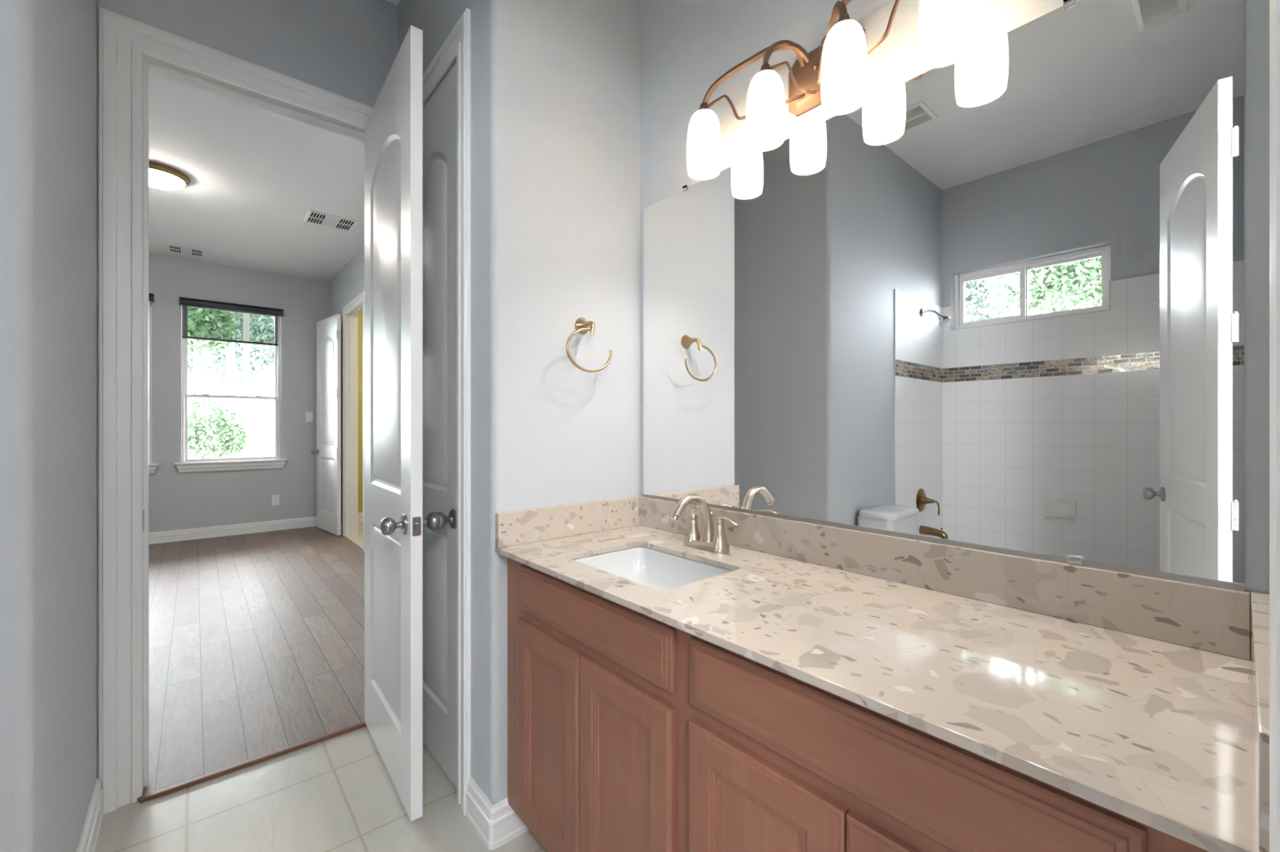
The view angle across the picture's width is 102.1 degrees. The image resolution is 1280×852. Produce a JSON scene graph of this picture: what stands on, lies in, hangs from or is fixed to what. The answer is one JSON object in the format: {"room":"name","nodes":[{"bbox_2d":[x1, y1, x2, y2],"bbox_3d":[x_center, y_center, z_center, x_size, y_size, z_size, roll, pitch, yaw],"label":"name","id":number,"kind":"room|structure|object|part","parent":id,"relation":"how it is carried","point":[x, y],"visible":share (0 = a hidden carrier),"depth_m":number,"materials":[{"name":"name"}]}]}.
{"room":"bathroom","nodes":[
{"label":"bathroom","id":0,"kind":"room"},
{"bbox_2d":[0,0,97,851],"bbox_3d":[-2.062,-0.287,0.765,1.662,3.025,0.870,0,0,-41],"label":"wall","id":1,"kind":"structure","parent":0,"point":[49,48],"depth_m":1.06,"materials":[{"name":"paint"}]},
{"bbox_2d":[76,777,104,851],"bbox_3d":[-1.726,1.165,1.032,0.838,0.120,0.868,0,0,-41],"label":"baseboard","id":2,"kind":"structure","parent":1,"relation":"attached to","point":[91,828],"depth_m":1.50,"materials":[{"name":"white paint"}]},
{"bbox_2d":[139,720,366,803],"bbox_3d":[-1.362,1.218,1.914,0.703,0.015,0.022,0,0,-41],"label":"trim","id":3,"kind":"structure","parent":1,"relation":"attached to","point":[144,798],"depth_m":1.86,"materials":[{"name":"brown wood"}]},
{"bbox_2d":[97,0,397,778],"bbox_3d":[-1.228,-0.287,2.136,1.526,3.025,0.120,0,0,-41],"label":"wall","id":4,"kind":"structure","parent":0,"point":[345,48],"depth_m":1.96,"materials":[{"name":"paint"}]},
{"bbox_2d":[98,7,373,813],"bbox_3d":[-1.408,-0.048,1.969,0.893,2.546,0.138,0,0,-41],"label":"door frame","id":5,"kind":"structure","parent":4,"relation":"attached to","point":[123,41],"depth_m":1.68,"materials":[{"name":"white paint"}]},
{"bbox_3d":[-1.655,0.315,1.724,0.003,0.070,0.037,0,0,-41],"label":"strike plate","id":6,"kind":"part","parent":5,"relation":"part of","materials":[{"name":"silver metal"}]},
{"bbox_2d":[148,253,362,533],"bbox_3d":[-4.664,-0.274,5.723,6.800,2.998,0.140,0,0,-41],"label":"wall","id":7,"kind":"structure","parent":0,"point":[177,500],"depth_m":5.79,"materials":[{"name":"paint"}]},
{"bbox_2d":[148,293,154,302],"bbox_3d":[-5.324,-1.140,5.011,0.902,0.420,0.073,0,0,-41],"label":"roller blind","id":8,"kind":"object","parent":7,"relation":"attached to","point":[151,296],"visible":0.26,"depth_m":5.27,"materials":[{"name":"black"}]},
{"bbox_2d":[148,301,159,473],"bbox_3d":[-5.369,-0.423,5.063,0.980,1.825,0.179,0,0,-41],"label":"window","id":9,"kind":"structure","parent":7,"relation":"in","point":[152,467],"depth_m":5.36,"materials":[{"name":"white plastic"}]},
{"bbox_3d":[-5.419,-0.808,5.121,0.822,1.009,0.022,0,0,-41],"label":"sash","id":10,"kind":"part","parent":9,"relation":"part of","materials":[{"name":"white plastic"}]},
{"bbox_3d":[-5.398,0.016,5.097,0.822,0.732,0.040,0,0,-41],"label":"sash","id":11,"kind":"part","parent":9,"relation":"part of","materials":[{"name":"white plastic"}]},
{"bbox_3d":[-5.408,-0.465,5.109,0.868,1.741,0.060,0,0,-41],"label":"frame","id":12,"kind":"part","parent":9,"relation":"part of","materials":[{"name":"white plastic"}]},
{"bbox_3d":[-5.350,0.438,5.041,0.980,0.102,0.119,0,0,-41],"label":"sill","id":13,"kind":"part","parent":9,"relation":"part of","materials":[{"name":"white paint"}]},
{"bbox_2d":[173,304,287,472],"bbox_3d":[-4.540,-0.423,5.778,0.980,1.825,0.179,0,0,-41],"label":"window","id":14,"kind":"structure","parent":7,"relation":"in","point":[187,464],"depth_m":5.69,"materials":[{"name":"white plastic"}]},
{"bbox_3d":[-4.520,0.438,5.755,0.980,0.102,0.119,0,0,-41],"label":"sill","id":15,"kind":"part","parent":14,"relation":"part of","materials":[{"name":"white paint"}]},
{"bbox_2d":[178,297,283,346],"bbox_3d":[-4.495,-1.140,5.726,0.902,0.420,0.073,0,0,-41],"label":"roller blind","id":16,"kind":"object","parent":14,"relation":"attached to","point":[182,300],"visible":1,"depth_m":5.69,"materials":[{"name":"black fabric"}]},
{"bbox_3d":[-4.590,-0.808,5.836,0.822,1.009,0.022,0,0,-41],"label":"sash","id":17,"kind":"part","parent":14,"relation":"part of","materials":[{"name":"glass"}]},
{"bbox_3d":[-4.569,0.016,5.812,0.822,0.732,0.040,0,0,-41],"label":"sash","id":18,"kind":"part","parent":14,"relation":"part of","materials":[{"name":"clear glass"}]},
{"bbox_2d":[148,516,316,544],"bbox_3d":[-5.500,1.153,4.901,4.460,0.120,0.016,0,0,-41],"label":"baseboard","id":19,"kind":"structure","parent":7,"relation":"attached to","point":[159,537],"depth_m":5.72,"materials":[{"name":"white paint"}]},
{"bbox_2d":[271,494,279,505],"bbox_3d":[-4.227,0.859,6.002,0.074,0.120,0.008,0,0,-41],"label":"wall outlet","id":20,"kind":"object","parent":7,"relation":"attached to","point":[275,499],"visible":1,"depth_m":6.00,"materials":[{"name":"white plastic"}]},
{"bbox_2d":[305,412,312,422],"bbox_3d":[-3.973,-0.110,6.219,0.074,0.120,0.010,0,0,-41],"label":"light switch","id":21,"kind":"object","parent":7,"relation":"attached to","point":[308,415],"visible":1,"depth_m":6.21,"materials":[{"name":"white plastic"}]},
{"bbox_2d":[358,512,362,521],"bbox_3d":[-2.891,1.165,7.173,2.220,0.120,0.016,0,0,-41],"label":"baseboard","id":22,"kind":"structure","parent":7,"relation":"attached to","point":[360,514],"depth_m":6.59,"materials":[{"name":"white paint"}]},
{"bbox_2d":[148,0,399,281],"bbox_3d":[-3.071,-1.837,2.172,4.580,0.127,7.600,0,0,-41],"label":"ceiling","id":23,"kind":"structure","parent":0,"point":[255,174],"depth_m":3.83,"materials":[{"name":"paint"}]},
{"bbox_2d":[148,161,190,190],"bbox_3d":[-3.375,-1.726,3.613,0.356,0.093,0.356,0,0,-41],"label":"ceiling lamp","id":24,"kind":"object","parent":23,"relation":"attached to","point":[161,176],"visible":0.65,"depth_m":3.58,"materials":[{"name":"white glass"}]},
{"bbox_2d":[165,244,205,257],"bbox_3d":[-4.589,-1.768,5.234,0.295,0.008,0.280,0,0,-41],"label":"ceiling vent","id":25,"kind":"object","parent":23,"relation":"in","point":[170,248],"visible":1,"depth_m":5.22,"materials":[{"name":"white plastic"}]},
{"bbox_2d":[169,246,202,257],"bbox_3d":[-4.589,-1.768,5.234,0.251,0.007,0.230,0,0,-41],"label":"grille","id":26,"kind":"object","parent":25,"relation":"attached to","point":[180,250],"depth_m":5.24,"materials":[{"name":"white plastic"}]},
{"bbox_2d":[302,209,359,231],"bbox_3d":[-2.672,-1.768,4.475,0.370,0.008,0.310,0,0,-41],"label":"ceiling vent","id":27,"kind":"object","parent":23,"relation":"in","point":[314,217],"visible":1,"depth_m":4.46,"materials":[{"name":"white plastic"}]},
{"bbox_2d":[306,213,355,231],"bbox_3d":[-2.672,-1.768,4.475,0.326,0.007,0.260,0,0,-41],"label":"grille","id":28,"kind":"object","parent":27,"relation":"attached to","point":[319,219],"depth_m":4.47,"materials":[{"name":"white plastic"}]},
{"bbox_2d":[94,521,547,851],"bbox_3d":[-2.230,1.269,2.897,6.800,0.112,7.600,0,0,-41],"label":"floor","id":29,"kind":"structure","parent":0,"point":[256,640],"depth_m":2.17,"materials":[{"name":"brown wood"}]},
{"bbox_2d":[507,557,1209,851],"bbox_3d":[0.269,0.797,1.152,0.539,0.855,1.452,0,0,-41],"label":"vanity cabinet","id":30,"kind":"object","parent":29,"relation":"on","point":[629,730],"visible":0.94,"depth_m":0.91,"materials":[{"name":"brown wood"}]},
{"bbox_3d":[-0.243,0.818,1.347,0.018,0.548,0.310,0,0,-41],"label":"cabinet door","id":31,"kind":"part","parent":30,"relation":"part of","materials":[{"name":"brown wood"}]},
{"bbox_3d":[-0.138,0.454,1.226,0.018,0.123,0.615,0,0,-41],"label":"drawer","id":32,"kind":"part","parent":30,"relation":"part of","materials":[{"name":"brown wood"}]},
{"bbox_3d":[-0.038,0.818,1.110,0.018,0.548,0.310,0,0,-41],"label":"cabinet door","id":33,"kind":"part","parent":30,"relation":"part of","materials":[{"name":"brown wood"}]},
{"bbox_3d":[0.191,0.818,0.844,0.018,0.548,0.302,0,0,-41],"label":"cabinet door","id":34,"kind":"part","parent":30,"relation":"part of","materials":[{"name":"brown wood"}]},
{"bbox_2d":[495,524,1258,851],"bbox_3d":[0.262,0.361,1.145,0.560,0.015,1.453,0,0,-41],"label":"countertop","id":35,"kind":"structure","parent":30,"relation":"on","point":[1158,735],"depth_m":0.74,"materials":[{"name":"beige stone"}]},
{"bbox_2d":[572,546,733,590],"bbox_3d":[0.024,0.436,1.351,0.328,0.132,0.442,0,0,-41],"label":"sink","id":36,"kind":"object","parent":35,"relation":"in","point":[650,567],"visible":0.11,"depth_m":1.51,"materials":[{"name":"ceramic"}]},
{"bbox_2d":[671,493,738,553],"bbox_3d":[0.181,0.272,1.503,0.184,0.163,0.202,0,0,3],"label":"faucet","id":37,"kind":"object","parent":35,"relation":"on","point":[716,542],"visible":1,"depth_m":1.48,"materials":[{"name":"silver metal"}]},
{"bbox_3d":[0.150,0.267,1.464,0.160,0.152,0.048,0,0,-41],"label":"spout","id":38,"kind":"part","parent":37,"relation":"part of","materials":[{"name":"silver metal"}]},
{"bbox_3d":[0.159,0.302,1.540,0.053,0.091,0.053,0,0,-41],"label":"handle","id":39,"kind":"part","parent":37,"relation":"part of","materials":[{"name":"silver metal"}]},
{"bbox_3d":[0.162,0.260,1.569,0.020,0.019,0.072,0,0,1],"label":"lever","id":40,"kind":"part","parent":37,"relation":"part of","materials":[{"name":"silver metal"}]},
{"bbox_3d":[0.226,0.302,1.462,0.053,0.091,0.053,0,0,-41],"label":"handle","id":41,"kind":"part","parent":37,"relation":"part of","materials":[{"name":"silver metal"}]},
{"bbox_3d":[0.243,0.262,1.433,0.020,0.018,0.080,0,0,-32],"label":"lever","id":42,"kind":"part","parent":37,"relation":"part of","materials":[{"name":"silver metal"}]},
{"bbox_3d":[0.389,0.818,0.613,0.018,0.548,0.302,0,0,-41],"label":"cabinet door","id":43,"kind":"part","parent":30,"relation":"part of","materials":[{"name":"brown wood"}]},
{"bbox_3d":[0.290,0.454,0.729,0.018,0.123,0.606,0,0,-41],"label":"drawer","id":44,"kind":"part","parent":30,"relation":"part of","materials":[{"name":"brown wood"}]},
{"bbox_2d":[346,302,362,537],"bbox_3d":[-2.921,-0.007,5.416,0.119,2.465,0.820,0,0,-41],"label":"wall","id":45,"kind":"structure","parent":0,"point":[352,317],"depth_m":5.70,"materials":[{"name":"yellow paint"}]},
{"bbox_2d":[397,0,460,74],"bbox_3d":[-0.767,-0.287,1.995,0.120,3.025,0.695,0,0,-41],"label":"wall","id":46,"kind":"structure","parent":0,"point":[437,19],"depth_m":1.92,"materials":[{"name":"paint"}]},
{"bbox_2d":[364,25,440,821],"bbox_3d":[-0.903,-0.009,1.865,0.176,2.435,0.708,0,0,-38],"label":"door","id":47,"kind":"structure","parent":46,"relation":"in","point":[393,521],"depth_m":1.74,"materials":[{"name":"white paint"}]},
{"bbox_3d":[-0.771,0.309,1.606,0.060,0.058,0.058,0,0,-38],"label":"knob","id":48,"kind":"part","parent":47,"relation":"part of","materials":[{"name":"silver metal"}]},
{"bbox_3d":[-0.687,0.309,1.593,0.025,0.058,0.002,0,0,-39],"label":"latch plate","id":49,"kind":"part","parent":47,"relation":"part of","materials":[{"name":"silver metal"}]},
{"bbox_3d":[-0.681,0.309,1.678,0.060,0.058,0.058,0,0,-38],"label":"knob","id":50,"kind":"part","parent":47,"relation":"part of","materials":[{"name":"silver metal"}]},
{"bbox_2d":[422,60,457,789],"bbox_3d":[-0.801,-0.004,1.921,0.106,2.435,0.594,0,0,-41],"label":"door","id":51,"kind":"structure","parent":46,"relation":"in","point":[440,111],"depth_m":1.85,"materials":[{"name":"white paint"}]},
{"bbox_3d":[-0.657,0.313,1.719,0.060,0.058,0.058,0,0,-41],"label":"knob","id":52,"kind":"part","parent":51,"relation":"part of","materials":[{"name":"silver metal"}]},
{"bbox_2d":[422,57,457,106],"bbox_3d":[-0.745,-0.007,1.968,0.119,2.465,0.625,0,0,-41],"label":"trim","id":53,"kind":"structure","parent":46,"relation":"attached to","point":[456,58],"depth_m":1.85,"materials":[{"name":"white paint"}]},
{"bbox_2d":[422,8,471,816],"bbox_3d":[-0.794,-0.043,1.920,0.018,2.537,0.776,0,0,-41],"label":"trim","id":54,"kind":"structure","parent":46,"relation":"attached to","point":[457,45],"depth_m":1.64,"materials":[{"name":"white paint"}]},
{"bbox_2d":[460,0,639,804],"bbox_3d":[-0.293,-0.287,1.786,0.566,3.025,0.241,0,0,-41],"label":"wall","id":55,"kind":"structure","parent":0,"point":[555,84],"depth_m":1.62,"materials":[{"name":"paint"}]},
{"bbox_2d":[466,777,529,849],"bbox_3d":[-0.439,1.165,1.596,0.130,0.120,0.176,0,0,-41],"label":"baseboard","id":56,"kind":"structure","parent":55,"relation":"attached to","point":[496,824],"depth_m":1.53,"materials":[{"name":"white paint"}]},
{"bbox_2d":[495,496,641,547],"bbox_3d":[-0.205,0.303,1.689,0.558,0.101,0.020,0,0,-41],"label":"backsplash","id":57,"kind":"structure","parent":55,"relation":"attached to","point":[515,527],"depth_m":1.65,"materials":[{"name":"beige stone"}]},
{"bbox_2d":[565,317,612,372],"bbox_3d":[-0.179,-0.265,1.675,0.177,0.187,0.076,0,0,-41],"label":"towel ring","id":58,"kind":"object","parent":55,"relation":"attached to","point":[582,325],"visible":1,"depth_m":1.66,"materials":[{"name":"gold metal"}]},
{"bbox_3d":[-0.159,-0.316,1.672,0.021,0.050,0.046,0,0,-33],"label":"post","id":59,"kind":"part","parent":58,"relation":"part of","materials":[{"name":"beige metal"}]},
{"bbox_2d":[329,0,1269,657],"bbox_3d":[-1.349,-0.287,3.563,0.154,3.025,7.460,0,0,-41],"label":"wall","id":60,"kind":"structure","parent":0,"point":[686,46],"depth_m":1.37,"materials":[{"name":"paint"}]},
{"bbox_2d":[311,314,341,535],"bbox_3d":[-3.594,-0.015,5.904,0.734,2.435,0.106,0,0,42],"label":"door","id":61,"kind":"structure","parent":60,"relation":"in","point":[328,451],"depth_m":5.86,"materials":[{"name":"white paint"}]},
{"bbox_2d":[342,291,364,551],"bbox_3d":[-2.974,-0.043,5.371,0.018,2.537,0.974,0,0,-41],"label":"trim","id":62,"kind":"structure","parent":60,"relation":"attached to","point":[359,299],"depth_m":5.67,"materials":[{"name":"white paint"}]},
{"bbox_2d":[686,0,977,180],"bbox_3d":[0.415,-0.862,1.275,0.158,0.258,0.739,0,0,-41],"label":"vanity light","id":63,"kind":"object","parent":60,"relation":"attached to","point":[833,75],"visible":1,"depth_m":1.24,"materials":[{"name":"white glass"}]},
{"bbox_2d":[697,102,709,110],"bbox_3d":[0.185,-0.912,1.498,0.044,0.042,0.044,0,0,-41],"label":"socket","id":64,"kind":"object","parent":63,"relation":"attached to","point":[704,106],"depth_m":1.48,"materials":[{"name":"brown metal"}]},
{"bbox_3d":[0.185,-0.818,1.498,0.100,0.170,0.100,0,0,-41],"label":"lamp shade","id":65,"kind":"part","parent":63,"relation":"part of","materials":[{"name":"white glass"}]},
{"bbox_3d":[0.300,-0.956,1.400,0.313,0.070,0.049,0,0,34],"label":"arm","id":66,"kind":"part","parent":63,"relation":"part of","materials":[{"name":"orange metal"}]},
{"bbox_3d":[0.307,-0.876,1.380,0.314,0.090,0.072,0,0,32],"label":"scroll rod","id":67,"kind":"part","parent":63,"relation":"part of","materials":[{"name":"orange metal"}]},
{"bbox_2d":[759,62,772,71],"bbox_3d":[0.324,-0.912,1.337,0.044,0.042,0.044,0,0,-41],"label":"socket","id":68,"kind":"object","parent":63,"relation":"attached to","point":[766,67],"depth_m":1.32,"materials":[{"name":"brown metal"}]},
{"bbox_3d":[0.324,-0.818,1.337,0.100,0.170,0.100,0,0,-41],"label":"lamp shade","id":69,"kind":"part","parent":63,"relation":"part of","materials":[{"name":"white glass"}]},
{"bbox_3d":[0.375,-0.955,1.334,0.117,0.065,0.027,0,0,-4],"label":"arm","id":70,"kind":"part","parent":63,"relation":"part of","materials":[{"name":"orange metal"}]},
{"bbox_3d":[0.468,-0.955,1.226,0.027,0.065,0.117,0,0,12],"label":"arm","id":71,"kind":"part","parent":63,"relation":"part of","materials":[{"name":"gold metal"}]},
{"bbox_3d":[0.537,-0.956,1.150,0.093,0.070,0.302,0,0,-41],"label":"arm","id":72,"kind":"part","parent":63,"relation":"part of","materials":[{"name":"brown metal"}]},
{"bbox_2d":[836,13,850,23],"bbox_3d":[0.463,-0.912,1.175,0.044,0.042,0.044,0,0,-41],"label":"socket","id":73,"kind":"object","parent":63,"relation":"attached to","point":[844,18],"depth_m":1.16,"materials":[{"name":"orange metal"}]},
{"bbox_3d":[0.463,-0.818,1.175,0.100,0.170,0.100,0,0,-41],"label":"lamp shade","id":74,"kind":"part","parent":63,"relation":"part of","materials":[{"name":"white glass"}]},
{"bbox_3d":[0.504,-0.876,1.151,0.072,0.090,0.314,0,0,-23],"label":"scroll rod","id":75,"kind":"part","parent":63,"relation":"part of","materials":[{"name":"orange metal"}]},
{"bbox_3d":[0.602,-0.818,1.014,0.100,0.170,0.100,0,0,-41],"label":"lamp shade","id":76,"kind":"part","parent":63,"relation":"part of","materials":[{"name":"white glass"}]},
{"bbox_2d":[642,0,1244,591],"bbox_3d":[0.469,-0.268,1.323,0.014,1.041,1.399,0,0,-41],"label":"wall mirror","id":77,"kind":"object","parent":60,"relation":"attached to","point":[993,301],"visible":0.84,"depth_m":1.04,"materials":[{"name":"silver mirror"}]},
{"bbox_2d":[640,496,1249,660],"bbox_3d":[0.467,0.303,1.321,0.020,0.101,1.412,0,0,-41],"label":"backsplash","id":78,"kind":"structure","parent":60,"relation":"attached to","point":[1215,620],"depth_m":1.00,"materials":[{"name":"beige stone"}]},
{"bbox_2d":[1250,591,1269,851],"bbox_3d":[0.730,0.303,0.603,0.558,0.101,0.020,0,0,-41],"label":"backsplash","id":79,"kind":"structure","parent":60,"relation":"attached to","point":[1260,602],"depth_m":0.50,"materials":[{"name":"beige stone"}]},
{"bbox_3d":[-0.194,-0.287,-0.286,3.120,3.025,0.120,0,0,-41],"label":"wall","id":80,"kind":"structure","parent":0,"visible":0},
{"bbox_2d":[1269,0,1279,851],"bbox_3d":[0.067,-0.043,0.030,0.930,2.537,0.018,0,0,-41],"label":"trim","id":81,"kind":"structure","parent":80,"relation":"attached to","point":[1274,5],"depth_m":0.32,"materials":[{"name":"white paint"}]},
{"label":"outside","id":82,"kind":"structure","parent":0,"visible":0},
{"bbox_2d":[187,441,275,458],"bbox_3d":[-26.948,1.825,31.297,80.000,0.200,67.400,0,0,-41],"label":"ground","id":83,"kind":"structure","parent":82,"point":[254,452],"depth_m":32.64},
{"bbox_2d":[187,308,202,374],"bbox_3d":[-43.755,-6.266,46.725,7.240,15.982,5.195,0,0,-41],"label":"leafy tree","id":84,"kind":"object","parent":83,"relation":"on","point":[190,358],"visible":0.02,"depth_m":48.44,"materials":[{"name":"green plant"}]},
{"bbox_2d":[187,306,240,458],"bbox_3d":[-11.088,-1.339,12.866,2.150,6.127,3.089,0,0,-41],"label":"leafy tree","id":85,"kind":"object","parent":83,"relation":"on","point":[200,324],"visible":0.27,"depth_m":12.86,"materials":[{"name":"green plant"}]},
{"bbox_2d":[187,398,248,458],"bbox_3d":[-8.285,0.574,9.918,1.235,2.303,1.160,0,0,-41],"label":"shrub","id":86,"kind":"object","parent":83,"relation":"on","point":[234,439],"visible":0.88,"depth_m":9.84,"materials":[{"name":"green plant"}]},
{"bbox_2d":[196,313,274,452],"bbox_3d":[-25.733,-3.351,33.308,4.577,10.152,5.015,0,0,-41],"label":"leafy tree","id":87,"kind":"object","parent":83,"relation":"on","point":[257,324],"visible":0.47,"depth_m":33.25,"materials":[{"name":"green plant"}]},
{"bbox_2d":[211,315,274,387],"bbox_3d":[-39.017,-6.171,51.714,6.022,15.793,5.687,0,0,-41],"label":"leafy tree","id":88,"kind":"object","parent":83,"relation":"on","point":[268,360],"visible":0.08,"depth_m":51.35,"materials":[{"name":"green plant"}]},
{"bbox_2d":[242,313,249,457],"bbox_3d":[-15.005,-6.904,19.188,3.749,17.259,3.302,0,0,-41],"label":"pine tree","id":89,"kind":"object","parent":83,"relation":"on","point":[246,453],"visible":0.02,"depth_m":19.06,"materials":[{"name":"green plant"}]},
{"bbox_2d":[235,386,275,448],"bbox_3d":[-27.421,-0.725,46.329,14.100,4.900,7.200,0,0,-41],"label":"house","id":90,"kind":"structure","parent":83,"relation":"on","point":[262,412],"depth_m":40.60,"materials":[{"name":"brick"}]},
{"bbox_3d":[-29.454,0.700,40.567,1.500,2.050,0.060,0,0,-41],"label":"garage door","id":91,"kind":"part","parent":90,"relation":"part of","materials":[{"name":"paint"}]}
]}

